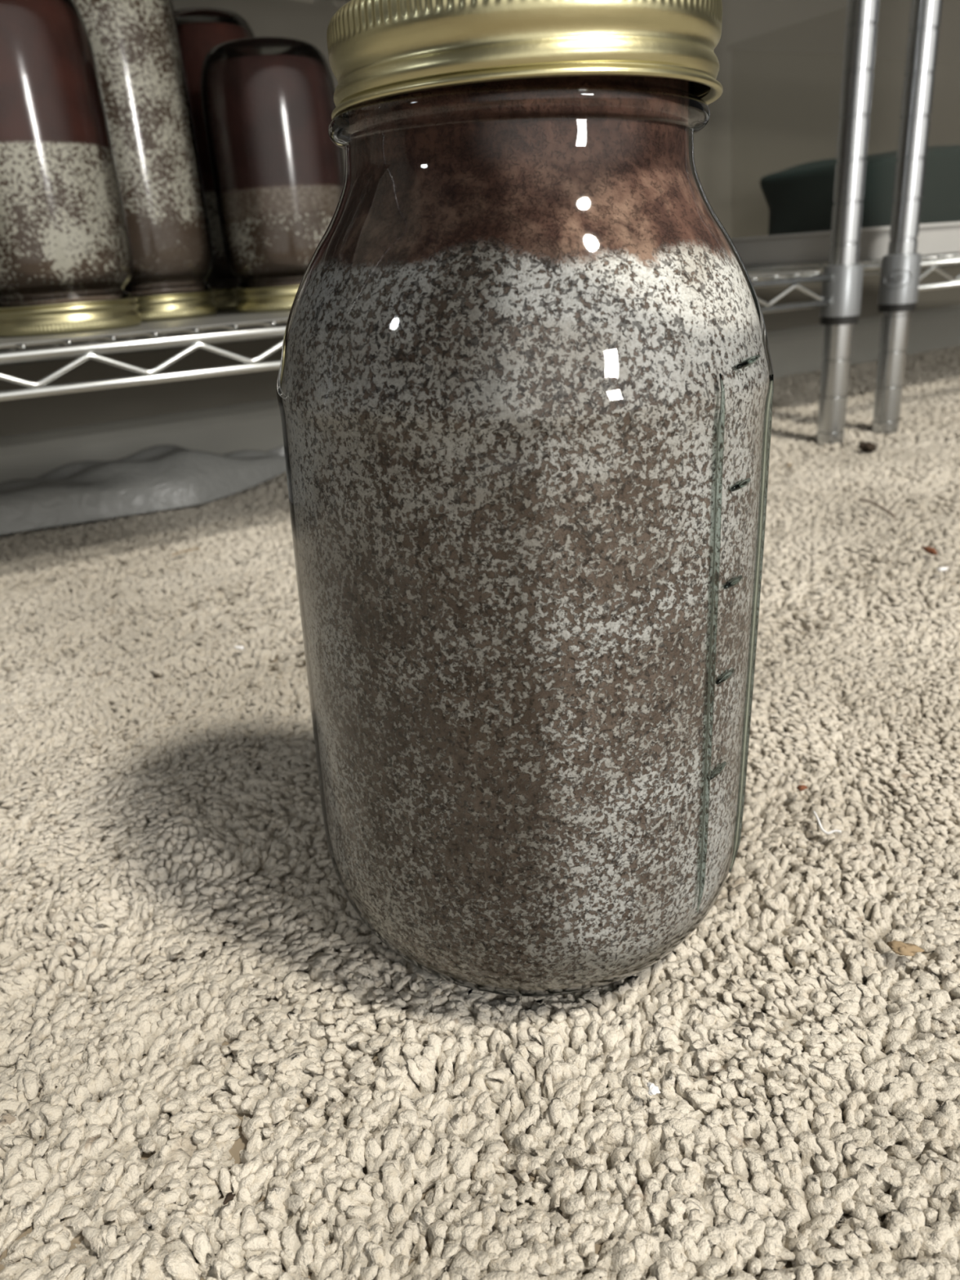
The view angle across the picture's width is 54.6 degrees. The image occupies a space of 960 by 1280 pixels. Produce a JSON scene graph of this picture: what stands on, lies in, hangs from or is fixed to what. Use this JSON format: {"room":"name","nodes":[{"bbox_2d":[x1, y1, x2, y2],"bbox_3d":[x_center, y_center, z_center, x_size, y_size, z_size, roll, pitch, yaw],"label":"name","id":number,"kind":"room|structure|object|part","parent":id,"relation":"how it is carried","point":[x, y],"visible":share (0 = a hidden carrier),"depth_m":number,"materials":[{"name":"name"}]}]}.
{"room":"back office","nodes":[
{"label":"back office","id":0,"kind":"room"},
{"bbox_2d":[0,418,957,1279],"bbox_3d":[0.391,-0.337,1.264,4.400,0.001,3.900,-4,22,0],"label":"floor","id":1,"kind":"structure","parent":0,"point":[241,1143],"depth_m":0.21,"materials":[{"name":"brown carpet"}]},
{"bbox_2d":[0,346,959,1279],"bbox_3d":[0.201,-0.182,0.918,2.226,0.015,2.023,-4,22,0],"label":"carpet","id":2,"kind":"structure","parent":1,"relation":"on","point":[728,1172],"depth_m":0.26,"materials":[{"name":"beige carpet"}]},
{"bbox_2d":[0,444,286,535],"bbox_3d":[-0.405,-0.128,0.805,0.500,0.046,0.138,-15,24,-24],"label":"plastic bag","id":3,"kind":"object","parent":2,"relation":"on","point":[160,477],"visible":0.94,"depth_m":0.80,"materials":[{"name":"plastic"}]},
{"bbox_2d":[171,547,199,555],"bbox_3d":[-0.212,-0.064,0.670,0.022,0.002,0.002,-22,28,-38],"label":"straw","id":4,"kind":"object","parent":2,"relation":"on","point":[180,552],"visible":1,"depth_m":0.67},
{"bbox_2d":[222,1191,235,1204],"bbox_3d":[-0.053,0.118,0.196,0.002,0.001,0.003,7,25,26],"label":"crumb","id":5,"kind":"object","parent":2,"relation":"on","point":[229,1197],"visible":1,"depth_m":0.20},
{"bbox_2d":[233,645,244,649],"bbox_3d":[-0.126,0.004,0.487,0.006,0.002,0.003,-8,22,-9],"label":"carpet debris","id":6,"kind":"object","parent":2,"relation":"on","point":[239,647],"visible":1,"depth_m":0.49,"materials":[{"name":"white paper"}]},
{"bbox_2d":[0,0,879,446],"bbox_3d":[-0.300,-0.653,0.551,1.235,1.204,0.365,-15,25,-26],"label":"shelving unit","id":7,"kind":"object","parent":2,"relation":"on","point":[839,302],"visible":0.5,"depth_m":0.79,"materials":[{"name":"silver metal"}]},
{"bbox_3d":[-0.351,-0.266,0.862,1.168,0.006,0.006,-15,25,-26],"label":"rail","id":8,"kind":"part","parent":7,"relation":"part of","materials":[{"name":"metal"}]},
{"bbox_2d":[0,270,816,346],"bbox_3d":[-0.263,-0.242,0.712,1.130,0.001,0.306,-15,25,-26],"label":"liner","id":9,"kind":"object","parent":7,"relation":"on","point":[232,317],"visible":0.33,"depth_m":0.62,"materials":[{"name":"plastic"}]},
{"bbox_2d":[0,0,141,337],"bbox_3d":[-0.296,-0.313,0.616,0.105,0.206,0.105,-3,22,3],"label":"jar","id":10,"kind":"object","parent":9,"relation":"on","point":[67,264],"visible":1,"depth_m":0.59,"materials":[{"name":"clear glass"}]},
{"bbox_3d":[-0.296,-0.316,0.615,0.105,0.198,0.105,-16,25,-26],"label":"glass","id":11,"kind":"part","parent":10,"relation":"part of","materials":[{"name":"clear glass"}]},
{"bbox_2d":[74,0,217,322],"bbox_3d":[-0.269,-0.380,0.714,0.100,0.252,0.100,-14,24,-23],"label":"jar","id":12,"kind":"object","parent":9,"relation":"on","point":[136,44],"visible":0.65,"depth_m":0.69,"materials":[{"name":"clear glass"}]},
{"bbox_3d":[-0.269,-0.382,0.713,0.100,0.248,0.100,-14,24,-23],"label":"glass","id":13,"kind":"part","parent":12,"relation":"part of","materials":[{"name":"clear glass"}]},
{"bbox_2d":[174,8,254,310],"bbox_3d":[-0.238,-0.438,0.866,0.097,0.242,0.097,10,26,30],"label":"jar","id":14,"kind":"object","parent":9,"relation":"on","point":[200,29],"visible":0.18,"depth_m":0.81,"materials":[{"name":"clear glass"}]},
{"bbox_3d":[-0.238,-0.440,0.865,0.097,0.237,0.097,10,26,30],"label":"glass","id":15,"kind":"part","parent":14,"relation":"part of","materials":[{"name":"clear glass"}]},
{"bbox_2d":[200,36,345,313],"bbox_3d":[-0.160,-0.366,0.748,0.105,0.189,0.105,14,28,37],"label":"jar","id":16,"kind":"object","parent":9,"relation":"on","point":[278,174],"visible":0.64,"depth_m":0.71,"materials":[{"name":"clear glass"}]},
{"bbox_3d":[-0.187,-0.169,0.592,1.031,0.006,0.560,-4,22,0],"label":"rail","id":17,"kind":"part","parent":7,"relation":"part of","materials":[{"name":"metal"}]},
{"bbox_3d":[-0.189,-0.189,0.584,1.031,0.006,0.560,-4,22,0],"label":"rail","id":18,"kind":"part","parent":7,"relation":"part of","materials":[{"name":"metal"}]},
{"bbox_3d":[0.235,-0.377,0.976,0.006,0.006,0.298,-15,25,-26],"label":"rail","id":19,"kind":"part","parent":7,"relation":"part of","materials":[{"name":"metal"}]},
{"bbox_3d":[0.302,-0.747,0.680,0.025,1.204,0.025,-4,22,0],"label":"post","id":20,"kind":"part","parent":7,"relation":"part of","materials":[{"name":"silver metal"}]},
{"bbox_2d":[276,0,773,996],"bbox_3d":[0.011,-0.028,0.246,0.124,0.233,0.121,-7,22,-8],"label":"jar","id":21,"kind":"object","parent":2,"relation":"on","point":[525,384],"visible":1,"depth_m":0.19,"materials":[{"name":"clear glass"}]},
{"bbox_2d":[646,1081,660,1095],"bbox_3d":[0.040,0.103,0.214,0.003,0.002,0.004,-3,22,1],"label":"carpet debris","id":22,"kind":"object","parent":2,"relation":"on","point":[653,1089],"visible":1,"depth_m":0.21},
{"bbox_2d":[795,784,808,791],"bbox_3d":[0.113,0.052,0.328,0.003,0.002,0.005,17,30,41],"label":"crumb","id":23,"kind":"object","parent":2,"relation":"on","point":[800,788],"visible":1,"depth_m":0.33,"materials":[{"name":"brown food"}]},
{"bbox_2d":[812,810,841,834],"bbox_3d":[0.113,0.061,0.308,0.005,0.002,0.014,-11,23,-16],"label":"thread","id":24,"kind":"object","parent":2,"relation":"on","point":[823,830],"visible":1,"depth_m":0.30},
{"bbox_2d":[744,0,959,434],"bbox_3d":[0.677,-0.922,1.046,0.936,1.204,0.365,-15,25,-26],"label":"shelving unit","id":25,"kind":"object","parent":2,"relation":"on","point":[900,268],"visible":0.58,"depth_m":0.86,"materials":[{"name":"silver metal"}]},
{"bbox_3d":[0.330,-0.406,1.022,0.006,0.006,0.298,-15,25,-26],"label":"rail","id":26,"kind":"part","parent":25,"relation":"part of","materials":[{"name":"metal"}]},
{"bbox_2d":[730,221,959,265],"bbox_3d":[0.684,-0.527,1.202,0.812,0.030,0.267,-15,25,-26],"label":"tray","id":27,"kind":"object","parent":25,"relation":"on","point":[935,237],"visible":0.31,"depth_m":0.98,"materials":[{"name":"plastic"}]},
{"bbox_3d":[0.677,-0.621,1.164,0.792,0.225,0.575,-4,22,0],"label":"storage bin","id":28,"kind":"object","parent":27,"relation":"on","visible":0},
{"bbox_2d":[760,144,959,235],"bbox_3d":[0.559,-0.539,1.122,0.473,0.112,0.184,-15,25,-26],"label":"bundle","id":29,"kind":"object","parent":28,"relation":"in","point":[799,198],"visible":0.4,"depth_m":1.00,"materials":[{"name":"fabric"}]},
{"bbox_3d":[0.369,-0.765,0.714,0.025,1.204,0.025,-4,22,0],"label":"post","id":30,"kind":"part","parent":25,"relation":"part of","materials":[{"name":"silver metal"}]},
{"bbox_3d":[0.625,-0.539,1.356,0.868,0.006,0.006,-15,25,-26],"label":"rail","id":31,"kind":"part","parent":25,"relation":"part of","materials":[{"name":"metal"}]},
{"bbox_3d":[0.789,-0.442,1.086,0.868,0.006,0.006,-15,25,-26],"label":"rail","id":32,"kind":"part","parent":25,"relation":"part of","materials":[{"name":"metal"}]},
{"bbox_3d":[0.788,-0.461,1.078,0.868,0.006,0.006,-15,25,-26],"label":"rail","id":33,"kind":"part","parent":25,"relation":"part of","materials":[{"name":"metal"}]},
{"bbox_2d":[857,441,878,452],"bbox_3d":[0.356,-0.176,0.848,0.020,0.010,0.016,-4,22,0],"label":"crumb","id":34,"kind":"object","parent":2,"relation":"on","point":[865,446],"visible":1,"depth_m":0.85,"materials":[{"name":"brown food"}]},
{"bbox_2d":[857,497,896,518],"bbox_3d":[0.283,-0.094,0.661,0.005,0.003,0.051,-6,22,-5],"label":"twig","id":35,"kind":"object","parent":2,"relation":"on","point":[882,508],"visible":1,"depth_m":0.66,"materials":[{"name":"wood"}]},
{"bbox_2d":[886,940,924,955],"bbox_3d":[0.115,0.084,0.251,0.009,0.003,0.004,2,23,15],"label":"chip","id":36,"kind":"object","parent":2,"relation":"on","point":[900,948],"visible":1,"depth_m":0.25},
{"bbox_2d":[921,546,937,555],"bbox_3d":[0.273,-0.054,0.562,0.005,0.004,0.014,-8,22,-10],"label":"crumb","id":37,"kind":"object","parent":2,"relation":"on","point":[931,550],"visible":1,"depth_m":0.56,"materials":[{"name":"brown food"}]},
{"bbox_2d":[936,566,947,571],"bbox_3d":[0.263,-0.040,0.530,0.007,0.003,0.004,-10,23,-13],"label":"carpet debris","id":38,"kind":"object","parent":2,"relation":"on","point":[939,569],"visible":1,"depth_m":0.53,"materials":[{"name":"white paper"}]},
{"bbox_2d":[0,0,959,436],"bbox_3d":[-0.011,-1.406,0.767,5.200,2.410,0.100,-17,25,-29],"label":"wall","id":39,"kind":"structure","parent":0,"point":[780,74],"depth_m":1.21,"materials":[{"name":"paint"}]},
{"bbox_2d":[0,304,959,482],"bbox_3d":[0.096,-0.312,1.159,5.200,0.070,0.013,-17,25,-29],"label":"baseboard","id":40,"kind":"structure","parent":39,"relation":"attached to","point":[253,425],"depth_m":0.94,"materials":[{"name":"paint"}]}
]}

